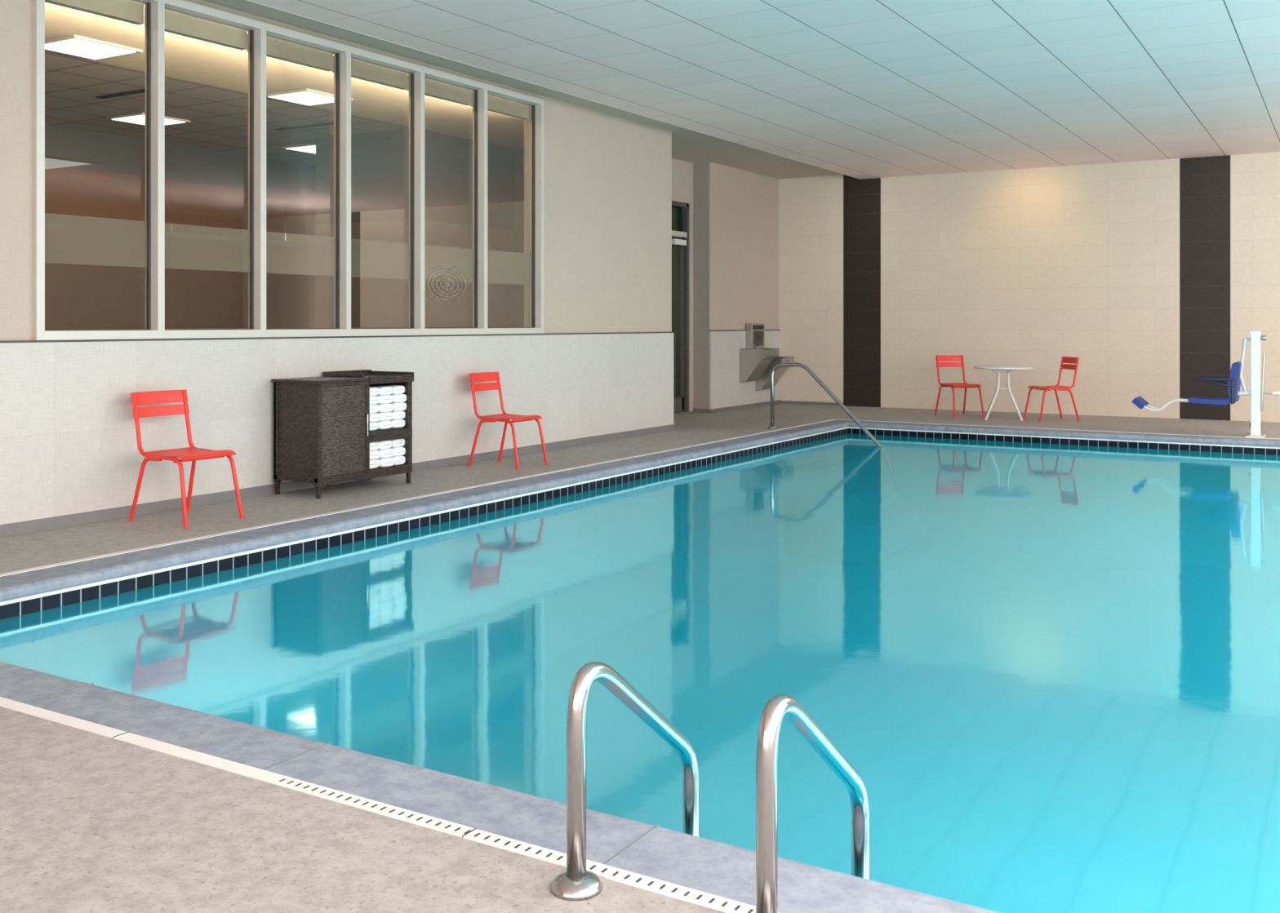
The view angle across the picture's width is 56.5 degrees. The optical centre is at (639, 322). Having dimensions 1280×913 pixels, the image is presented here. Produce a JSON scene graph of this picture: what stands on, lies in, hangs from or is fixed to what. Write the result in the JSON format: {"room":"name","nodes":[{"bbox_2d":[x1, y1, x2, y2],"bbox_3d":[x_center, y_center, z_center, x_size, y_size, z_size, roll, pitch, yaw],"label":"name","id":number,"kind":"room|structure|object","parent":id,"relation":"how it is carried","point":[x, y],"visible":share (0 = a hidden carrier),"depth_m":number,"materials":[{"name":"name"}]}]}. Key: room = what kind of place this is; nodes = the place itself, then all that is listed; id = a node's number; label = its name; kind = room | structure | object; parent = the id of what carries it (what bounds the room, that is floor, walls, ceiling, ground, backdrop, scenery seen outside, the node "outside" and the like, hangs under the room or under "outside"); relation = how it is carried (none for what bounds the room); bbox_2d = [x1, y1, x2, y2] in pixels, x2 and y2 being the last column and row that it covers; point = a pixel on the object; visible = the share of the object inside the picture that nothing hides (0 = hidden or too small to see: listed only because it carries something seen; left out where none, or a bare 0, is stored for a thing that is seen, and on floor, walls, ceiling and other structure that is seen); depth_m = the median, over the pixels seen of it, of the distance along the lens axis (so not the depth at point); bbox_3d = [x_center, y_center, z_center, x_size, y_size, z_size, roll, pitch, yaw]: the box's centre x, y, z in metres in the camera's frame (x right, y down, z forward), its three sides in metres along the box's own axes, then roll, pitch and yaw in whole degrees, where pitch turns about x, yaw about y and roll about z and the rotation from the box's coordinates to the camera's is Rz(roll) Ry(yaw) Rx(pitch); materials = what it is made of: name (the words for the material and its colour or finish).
{"room":"indoor swimming pool","nodes":[
{"label":"indoor swimming pool","id":0,"kind":"room"},
{"bbox_2d":[44,124,524,329],"bbox_3d":[-5.338,-0.500,11.586,5.940,3.700,11.600,0,0,31],"label":"wall","id":1,"kind":"structure","parent":0,"point":[91,174],"depth_m":15.72,"materials":[{"name":"beige paint"}]},
{"bbox_2d":[44,0,524,165],"bbox_3d":[-5.342,-2.398,11.588,5.930,0.103,11.400,0,0,31],"label":"ceiling interior","id":2,"kind":"structure","parent":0,"point":[206,83],"depth_m":12.53,"materials":[{"name":"beige paint"}]},
{"bbox_2d":[44,35,142,60],"bbox_3d":[-4.717,-2.337,10.130,0.640,0.023,0.640,0,0,31],"label":"ceiling light panel","id":3,"kind":"object","parent":2,"relation":"in","point":[73,45],"depth_m":10.09,"materials":[{"name":"white plastic"}]},
{"bbox_2d":[106,112,190,125],"bbox_3d":[-5.661,-2.337,13.714,0.640,0.023,0.640,0,0,31],"label":"ceiling light panel","id":4,"kind":"object","parent":2,"relation":"in","point":[138,117],"depth_m":13.62,"materials":[{"name":"white plastic"}]},
{"bbox_2d":[95,88,333,130],"bbox_3d":[-4.590,-2.344,13.166,1.000,0.011,2.480,0,0,31],"label":"ceiling air vent","id":5,"kind":"object","parent":2,"relation":"in","point":[142,91],"depth_m":12.35,"materials":[{"name":"black metal"}]},
{"bbox_2d":[281,143,315,154],"bbox_3d":[-4.348,-2.337,16.005,0.640,0.023,0.640,0,0,31],"label":"ceiling light panel","id":6,"kind":"object","parent":2,"relation":"in","point":[310,148],"depth_m":15.85,"materials":[{"name":"white plastic"}]},
{"bbox_2d":[266,88,352,106],"bbox_3d":[-3.445,-2.337,12.353,0.640,0.023,0.640,0,0,31],"label":"ceiling light panel","id":7,"kind":"object","parent":2,"relation":"in","point":[306,96],"depth_m":12.24,"materials":[{"name":"white plastic"}]},
{"bbox_2d":[0,0,674,524],"bbox_3d":[-4.802,-0.525,7.561,1.394,3.750,18.044,0,0,31],"label":"wall","id":8,"kind":"structure","parent":0,"point":[602,363],"depth_m":10.22,"materials":[{"name":"paint"}]},
{"bbox_2d":[32,0,157,340],"bbox_3d":[-3.762,-1.118,8.139,0.225,2.464,0.910,0,0,31],"label":"window","id":9,"kind":"structure","parent":8,"relation":"in","point":[57,238],"depth_m":8.07,"materials":[{"name":"metal"}]},
{"bbox_2d":[144,0,260,338],"bbox_3d":[-3.289,-1.118,8.928,0.225,2.464,0.930,0,0,31],"label":"window","id":10,"kind":"structure","parent":8,"relation":"in","point":[173,246],"depth_m":8.80,"materials":[{"name":"metal"}]},
{"bbox_2d":[246,21,346,337],"bbox_3d":[-2.814,-1.118,9.722,0.225,2.464,0.920,0,0,31],"label":"window","id":11,"kind":"structure","parent":8,"relation":"in","point":[274,252],"depth_m":9.54,"materials":[{"name":"metal"}]},
{"bbox_2d":[0,424,674,537],"bbox_3d":[-4.203,1.312,7.200,0.012,0.075,18.040,0,0,31],"label":"baseboard","id":12,"kind":"structure","parent":8,"relation":"attached to","point":[23,527],"depth_m":9.06,"materials":[{"name":"grey tile"}]},
{"bbox_2d":[332,44,420,336],"bbox_3d":[-2.338,-1.118,10.518,0.225,2.464,0.935,0,0,31],"label":"window","id":13,"kind":"structure","parent":8,"relation":"in","point":[358,258],"depth_m":10.33,"materials":[{"name":"metal"}]},
{"bbox_2d":[406,65,484,335],"bbox_3d":[-1.860,-1.118,11.316,0.225,2.464,0.925,0,0,31],"label":"window","id":14,"kind":"structure","parent":8,"relation":"in","point":[431,263],"depth_m":11.16,"materials":[{"name":"metal"}]},
{"bbox_2d":[470,83,544,334],"bbox_3d":[-1.363,-1.118,12.147,0.225,2.464,1.011,0,0,31],"label":"window","id":15,"kind":"structure","parent":8,"relation":"in","point":[497,267],"depth_m":12.23,"materials":[{"name":"metal"}]},
{"bbox_2d":[315,128,514,328],"bbox_3d":[-2.916,-0.500,15.613,1.660,3.700,2.000,0,0,31],"label":"wall partition","id":16,"kind":"structure","parent":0,"point":[380,160],"depth_m":14.82,"materials":[{"name":"beige paint"}]},
{"bbox_2d":[0,404,1279,912],"bbox_3d":[2.373,1.475,6.301,15.400,0.250,23.250,0,0,31],"label":"floor","id":17,"kind":"structure","parent":0,"point":[91,823],"depth_m":3.22,"materials":[{"name":"concrete"}]},
{"bbox_2d":[128,390,244,528],"bbox_3d":[-3.112,0.915,8.156,0.616,0.875,0.489,0,0,31],"label":"metal chair","id":18,"kind":"object","parent":17,"relation":"on","point":[193,454],"visible":1,"depth_m":8.20,"materials":[{"name":"red metal"}]},
{"bbox_2d":[271,369,413,498],"bbox_3d":[-2.386,0.877,9.666,0.537,0.945,1.087,0,0,31],"label":"base cabinet","id":19,"kind":"object","parent":17,"relation":"on","point":[322,436],"visible":0.98,"depth_m":9.30,"materials":[{"name":"wicker"}]},
{"bbox_2d":[369,438,405,469],"bbox_3d":[-2.248,1.077,9.887,0.427,0.226,0.482,0,0,31],"label":"towels","id":20,"kind":"object","parent":19,"relation":"in","point":[384,454],"visible":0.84,"depth_m":9.77,"materials":[{"name":"white fabric"}]},
{"bbox_2d":[369,384,406,431],"bbox_3d":[-2.248,0.702,9.885,0.429,0.356,0.485,0,0,31],"label":"towels","id":21,"kind":"object","parent":19,"relation":"in","point":[387,404],"visible":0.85,"depth_m":9.79,"materials":[{"name":"white fabric"}]},
{"bbox_2d":[467,372,548,470],"bbox_3d":[-1.253,0.915,11.262,0.616,0.875,0.489,0,0,31],"label":"metal chair","id":22,"kind":"object","parent":17,"relation":"on","point":[483,376],"visible":1,"depth_m":11.30,"materials":[{"name":"red metal"}]},
{"bbox_2d":[0,418,1279,912],"bbox_3d":[3.933,2.097,8.187,10.770,1.505,13.220,0,0,31],"label":"swimming pool","id":23,"kind":"object","parent":17,"relation":"in","point":[716,876],"visible":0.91,"depth_m":4.02,"materials":[{"name":"stone"}]},
{"bbox_2d":[550,662,699,901],"bbox_3d":[-0.014,1.463,3.067,0.124,1.273,0.658,0,0,31],"label":"grab rail","id":24,"kind":"object","parent":23,"relation":"attached to","point":[576,883],"visible":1,"depth_m":2.83,"materials":[{"name":"metal"}]},
{"bbox_2d":[0,433,1279,912],"bbox_3d":[3.933,1.505,8.187,10.084,0.001,12.534,0,0,31],"label":"pool water","id":25,"kind":"object","parent":23,"relation":"in","point":[1048,674],"visible":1,"depth_m":5.36,"materials":[{"name":"blue liquid"}]},
{"bbox_2d":[755,694,869,912],"bbox_3d":[0.412,1.463,2.812,0.124,1.273,0.658,0,0,31],"label":"grab rail","id":26,"kind":"object","parent":23,"relation":"attached to","point":[779,707],"visible":1,"depth_m":2.58,"materials":[{"name":"metal"}]},
{"bbox_2d":[767,362,882,447],"bbox_3d":[2.381,1.281,14.774,1.733,1.554,0.120,0,0,31],"label":"stair handrail","id":27,"kind":"object","parent":17,"relation":"on","point":[808,370],"visible":0.79,"depth_m":14.88,"materials":[{"name":"metal"}]},
{"bbox_2d":[934,355,985,417],"bbox_3d":[4.611,0.915,17.200,0.489,0.875,0.616,0,0,-14],"label":"metal chair","id":28,"kind":"object","parent":17,"relation":"on","point":[938,357],"visible":1,"depth_m":17.40,"materials":[{"name":"red metal"}]},
{"bbox_2d":[973,365,1033,421],"bbox_3d":[5.101,0.987,16.701,0.800,0.742,0.800,0,0,31],"label":"bistro table","id":29,"kind":"object","parent":17,"relation":"on","point":[1010,369],"visible":1,"depth_m":16.59,"materials":[{"name":"white metal"}]},
{"bbox_2d":[1022,356,1079,422],"bbox_3d":[5.708,0.915,16.496,0.616,0.875,0.489,0,0,-9],"label":"metal chair","id":30,"kind":"object","parent":17,"relation":"on","point":[1064,359],"visible":1,"depth_m":16.48,"materials":[{"name":"red metal"}]},
{"bbox_2d":[1131,331,1279,438],"bbox_3d":[6.818,0.725,14.356,1.604,1.250,0.502,0,0,31],"label":"lift","id":31,"kind":"object","parent":17,"relation":"on","point":[1235,379],"visible":1,"depth_m":14.04,"materials":[{"name":"metal"}]},
{"bbox_2d":[671,158,693,411],"bbox_3d":[0.016,-0.525,16.773,0.200,3.750,2.720,0,0,31],"label":"wall","id":32,"kind":"structure","parent":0,"point":[682,171],"depth_m":17.81,"materials":[{"name":"beige paint"}]},
{"bbox_2d":[671,200,694,416],"bbox_3d":[0.262,-0.215,17.068,0.240,3.130,1.760,0,0,31],"label":"door","id":33,"kind":"structure","parent":32,"relation":"in","point":[680,237],"depth_m":17.73,"materials":[{"name":"metal"}]},
{"bbox_2d":[693,400,780,413],"bbox_3d":[1.570,1.320,18.871,0.312,0.060,2.502,0,0,31],"label":"baseboard","id":34,"kind":"structure","parent":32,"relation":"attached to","point":[778,402],"depth_m":18.38,"materials":[{"name":"grey tile"}]},
{"bbox_2d":[693,161,780,408],"bbox_3d":[1.448,-0.525,19.065,0.704,3.750,2.695,0,0,31],"label":"wall","id":35,"kind":"structure","parent":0,"point":[735,211],"depth_m":18.33,"materials":[{"name":"beige paint"}]},
{"bbox_2d":[739,324,793,390],"bbox_3d":[2.024,0.542,18.880,0.472,1.055,1.040,0,0,31],"label":"fountain","id":36,"kind":"object","parent":35,"relation":"attached to","point":[757,362],"visible":0.95,"depth_m":18.72,"materials":[{"name":"metal"}]},
{"bbox_2d":[203,0,1279,179],"bbox_3d":[2.510,-2.433,6.335,15.600,0.254,23.450,0,0,31],"label":"ceiling","id":37,"kind":"structure","parent":0,"point":[777,89],"depth_m":10.69,"materials":[{"name":"tile"}]},
{"bbox_2d":[778,151,1279,422],"bbox_3d":[8.394,-0.580,16.362,15.400,3.860,0.200,0,0,31],"label":"wall","id":38,"kind":"structure","parent":0,"point":[1155,275],"depth_m":17.73,"materials":[{"name":"beige paint"}]},
{"bbox_2d":[780,400,843,405],"bbox_3d":[2.813,1.325,19.578,1.120,0.050,0.012,0,0,31],"label":"baseboard","id":39,"kind":"structure","parent":38,"relation":"attached to","point":[781,402],"depth_m":19.59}
]}

